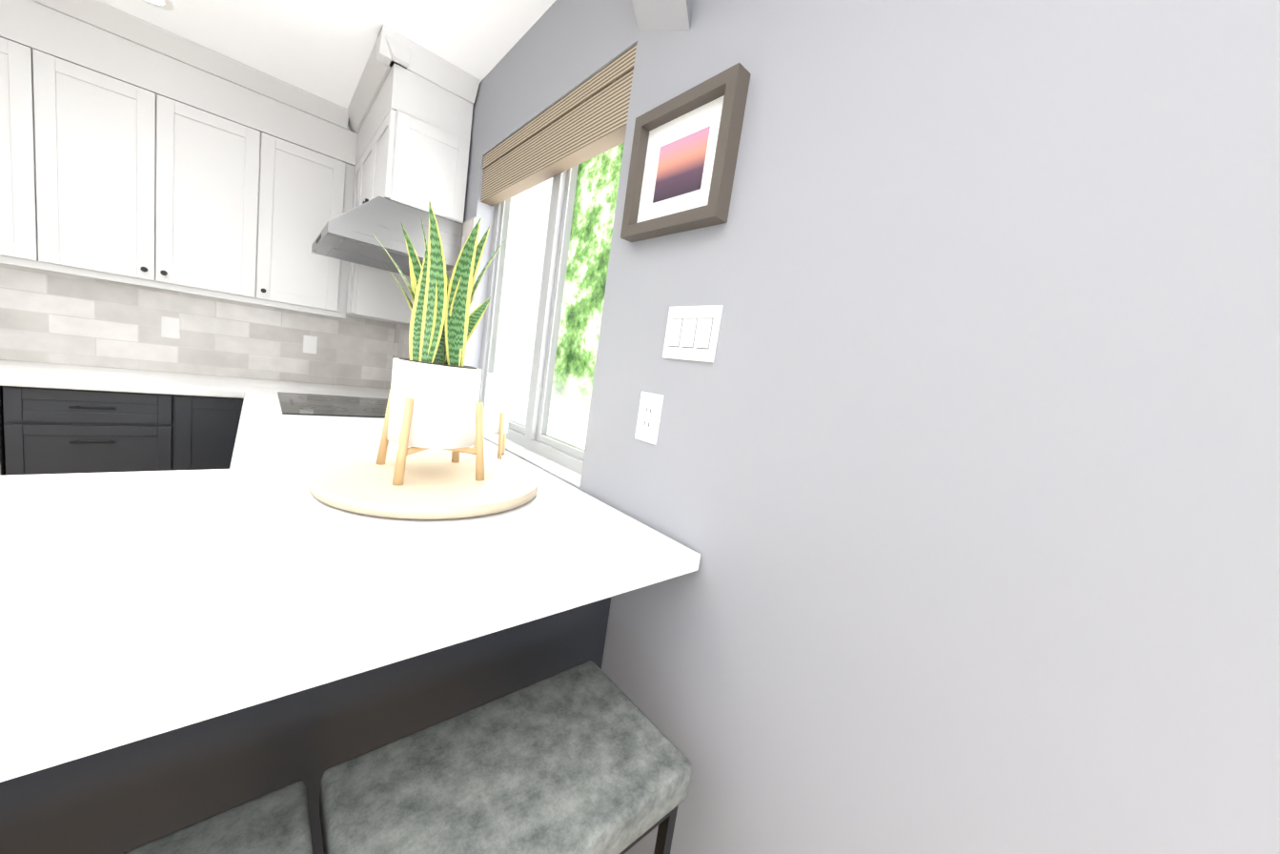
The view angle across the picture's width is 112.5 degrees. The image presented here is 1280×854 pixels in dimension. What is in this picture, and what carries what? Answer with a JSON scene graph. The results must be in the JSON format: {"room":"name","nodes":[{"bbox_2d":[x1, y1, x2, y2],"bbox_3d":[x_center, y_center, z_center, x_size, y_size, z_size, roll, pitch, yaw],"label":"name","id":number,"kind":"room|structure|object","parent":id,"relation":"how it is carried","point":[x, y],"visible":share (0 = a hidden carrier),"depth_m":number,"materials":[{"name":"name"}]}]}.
{"room":"kitchen","nodes":[
{"label":"kitchen","id":0,"kind":"room"},
{"bbox_2d":[4,359,386,388],"bbox_3d":[-3.112,-0.699,2.128,3.630,2.550,0.150,2,9,-42],"label":"wall","id":1,"kind":"structure","parent":0,"point":[182,373],"depth_m":2.47,"materials":[{"name":"grey paint"}]},
{"bbox_2d":[0,0,76,274],"bbox_3d":[-2.985,-1.344,1.733,0.820,1.148,0.340,2,9,-42],"label":"upper cabinet","id":2,"kind":"object","parent":1,"relation":"attached to","point":[31,234],"depth_m":1.84,"materials":[{"name":"white wood"}]},
{"bbox_2d":[57,0,282,304],"bbox_3d":[-2.454,-1.325,2.209,0.844,1.148,0.340,2,9,-42],"label":"upper cabinet","id":3,"kind":"object","parent":1,"relation":"attached to","point":[134,150],"depth_m":2.09,"materials":[{"name":"white wood"}]},
{"bbox_2d":[0,263,392,388],"bbox_3d":[-3.097,-0.822,2.003,3.480,0.995,0.008,2,9,-42],"label":"backsplash","id":4,"kind":"structure","parent":1,"relation":"attached to","point":[50,316],"depth_m":2.45,"materials":[{"name":"tile"}]},
{"bbox_2d":[161,316,180,339],"bbox_3d":[-2.673,-0.566,2.434,0.072,0.116,0.007,2,9,-42],"label":"electrical outlet","id":5,"kind":"object","parent":4,"relation":"attached to","point":[170,327],"visible":1,"depth_m":2.43,"materials":[{"name":"white plastic"}]},
{"bbox_2d":[303,334,317,353],"bbox_3d":[-2.204,-0.550,2.855,0.072,0.116,0.007,2,9,-42],"label":"electrical outlet","id":6,"kind":"object","parent":4,"relation":"attached to","point":[310,342],"visible":1,"depth_m":2.85,"materials":[{"name":"white plastic"}]},
{"bbox_2d":[274,81,335,316],"bbox_3d":[-2.066,-1.312,2.557,0.437,1.148,0.340,2,9,-42],"label":"upper cabinet","id":7,"kind":"object","parent":1,"relation":"attached to","point":[304,119],"depth_m":2.45,"materials":[{"name":"white wood"}]},
{"bbox_2d":[98,0,555,130],"bbox_3d":[-1.040,-1.429,-0.264,3.780,0.050,6.100,2,9,-42],"label":"ceiling","id":8,"kind":"structure","parent":0,"point":[322,49],"depth_m":1.84,"materials":[{"name":"white paint"}]},
{"bbox_2d":[142,0,173,10],"bbox_3d":[-2.054,-1.800,1.778,0.156,0.001,0.156,2,9,-42],"label":"recessed light","id":9,"kind":"object","parent":8,"relation":"in","point":[166,5],"visible":1,"depth_m":1.82,"materials":[{"name":"white"}]},
{"bbox_2d":[631,0,693,30],"bbox_3d":[-0.069,-1.163,0.705,0.727,0.430,0.575,2,9,-42],"label":"beam","id":10,"kind":"structure","parent":8,"relation":"attached to","point":[663,14],"depth_m":1.06,"materials":[{"name":"grey paint"}]},
{"bbox_2d":[463,0,1279,853],"bbox_3d":[0.174,-0.091,1.050,0.150,2.550,5.950,2,9,-42],"label":"wall","id":11,"kind":"structure","parent":0,"point":[951,477],"depth_m":0.62,"materials":[{"name":"grey paint"}]},
{"bbox_2d":[346,118,358,278],"bbox_3d":[-1.573,-1.253,2.658,0.341,1.148,0.219,2,9,-42],"label":"upper cabinet","id":12,"kind":"object","parent":11,"relation":"attached to","point":[355,119],"depth_m":2.59,"materials":[{"name":"white wood"}]},
{"bbox_2d":[346,34,479,324],"bbox_3d":[-1.269,-1.167,2.316,0.341,1.148,0.811,2,9,-42],"label":"upper cabinet","id":13,"kind":"object","parent":11,"relation":"attached to","point":[416,111],"depth_m":2.01,"materials":[{"name":"white wood"}]},
{"bbox_2d":[311,196,462,276],"bbox_3d":[-1.353,-0.989,2.251,0.543,0.215,0.756,2,9,-42],"label":"range hood","id":14,"kind":"object","parent":13,"relation":"attached to","point":[349,236],"visible":0.83,"depth_m":1.99,"materials":[{"name":"silver metal"}]},
{"bbox_2d":[388,217,476,388],"bbox_3d":[-1.327,-0.642,2.624,0.008,0.995,1.453,2,9,-42],"label":"backsplash","id":15,"kind":"structure","parent":11,"relation":"attached to","point":[400,332],"depth_m":2.97,"materials":[{"name":"tile"}]},
{"bbox_2d":[478,43,636,487],"bbox_3d":[-0.413,-0.540,1.711,0.134,1.275,1.121,2,9,-42],"label":"window","id":16,"kind":"structure","parent":11,"relation":"in","point":[561,140],"depth_m":1.65,"materials":[{"name":"white plastic"}]},
{"bbox_2d":[634,391,663,444],"bbox_3d":[0.022,-0.025,1.097,0.008,0.125,0.078,2,9,-42],"label":"electrical outlet plate","id":17,"kind":"object","parent":11,"relation":"attached to","point":[649,416],"visible":1,"depth_m":1.09,"materials":[{"name":"white plastic"}]},
{"bbox_2d":[620,62,751,242],"bbox_3d":[0.089,-0.624,1.021,0.040,0.300,0.326,2,9,-42],"label":"picture frame","id":18,"kind":"object","parent":11,"relation":"attached to","point":[685,145],"visible":1,"depth_m":1.00,"materials":[{"name":"grey"}]},
{"bbox_2d":[662,304,722,362],"bbox_3d":[0.117,-0.219,0.997,0.010,0.124,0.160,2,9,-42],"label":"switch plate","id":19,"kind":"object","parent":11,"relation":"attached to","point":[692,333],"visible":1,"depth_m":0.99,"materials":[{"name":"white plastic"}]},
{"bbox_3d":[-1.410,1.126,0.050,3.780,0.050,6.100,2,9,-42],"label":"floor","id":20,"kind":"structure","parent":0,"visible":0},
{"bbox_2d":[0,386,5,475],"bbox_3d":[-3.099,0.195,1.817,0.598,0.871,0.614,2,9,-42],"label":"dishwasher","id":21,"kind":"object","parent":20,"relation":"on","point":[2,458],"visible":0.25,"depth_m":1.79,"materials":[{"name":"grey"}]},
{"bbox_2d":[1,386,194,475],"bbox_3d":[-2.678,0.207,2.209,0.543,0.874,0.626,2,9,-42],"label":"base cabinet","id":22,"kind":"object","parent":20,"relation":"on","point":[47,430],"depth_m":1.93,"materials":[{"name":"grey wood"}]},
{"bbox_2d":[0,359,389,398],"bbox_3d":[-2.855,-0.224,1.711,3.461,0.040,0.954,2,9,-42],"label":"countertop","id":23,"kind":"structure","parent":22,"relation":"on","point":[12,373],"depth_m":2.12,"materials":[{"name":"white stone"}]},
{"bbox_2d":[277,391,387,417],"bbox_3d":[-1.510,-0.113,2.196,0.525,0.006,0.700,2,9,-42],"label":"cooktop","id":24,"kind":"object","parent":23,"relation":"in","point":[303,404],"visible":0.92,"depth_m":2.11,"materials":[{"name":"black glass"}]},
{"bbox_2d":[194,395,232,469],"bbox_3d":[-2.418,0.216,2.442,0.280,0.874,0.626,2,9,-42],"label":"base cabinet","id":25,"kind":"object","parent":20,"relation":"on","point":[209,411],"depth_m":2.17,"materials":[{"name":"grey wood"}]},
{"bbox_2d":[121,780,312,853],"bbox_3d":[-0.627,0.851,0.391,0.505,0.630,0.320,2,9,-42],"label":"stool","id":26,"kind":"object","parent":20,"relation":"on","point":[276,822],"visible":1,"depth_m":0.56,"materials":[{"name":"fabric"}]},
{"bbox_2d":[217,397,243,468],"bbox_3d":[-1.523,0.377,2.184,0.828,0.874,1.021,2,9,-42],"label":"base cabinet","id":27,"kind":"object","parent":20,"relation":"on","point":[226,438],"depth_m":2.22,"materials":[{"name":"grey wood"}]},
{"bbox_2d":[148,393,700,736],"bbox_3d":[-1.002,0.053,1.636,0.791,0.040,2.580,2,9,-42],"label":"countertop","id":28,"kind":"structure","parent":27,"relation":"on","point":[316,593],"depth_m":0.73,"materials":[{"name":"white stone"}]},
{"bbox_2d":[308,200,538,519],"bbox_3d":[-0.504,-0.183,1.112,0.540,0.692,0.540,2,9,-42],"label":"potted plant","id":29,"kind":"object","parent":28,"relation":"on","point":[433,400],"visible":1,"depth_m":1.05,"materials":[{"name":"green plant"}]},
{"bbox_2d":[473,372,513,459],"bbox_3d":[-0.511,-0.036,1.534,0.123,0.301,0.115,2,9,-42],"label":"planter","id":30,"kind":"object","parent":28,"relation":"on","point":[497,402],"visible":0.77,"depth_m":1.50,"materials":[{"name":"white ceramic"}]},
{"bbox_2d":[0,596,610,853],"bbox_3d":[-0.750,0.630,1.032,1.203,0.874,0.584,2,9,-42],"label":"base cabinet","id":31,"kind":"object","parent":20,"relation":"on","point":[124,798],"depth_m":0.72,"materials":[{"name":"grey wood"}]},
{"bbox_2d":[0,458,240,782],"bbox_3d":[-1.016,0.192,0.493,0.750,0.040,0.867,2,9,-42],"label":"countertop","id":32,"kind":"structure","parent":31,"relation":"on","point":[137,605],"depth_m":0.54,"materials":[{"name":"white stone"}]},
{"bbox_2d":[319,660,691,853],"bbox_3d":[-0.239,0.865,0.740,0.505,0.630,0.320,2,9,-42],"label":"stool","id":33,"kind":"object","parent":20,"relation":"on","point":[588,757],"visible":1,"depth_m":0.68,"materials":[{"name":"fabric"}]},
{"label":"outside","id":34,"kind":"structure","parent":0,"visible":0},
{"bbox_2d":[547,142,624,448],"bbox_3d":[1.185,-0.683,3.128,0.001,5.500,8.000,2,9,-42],"label":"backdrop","id":35,"kind":"structure","parent":34,"point":[587,288],"depth_m":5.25,"materials":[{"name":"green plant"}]}
]}

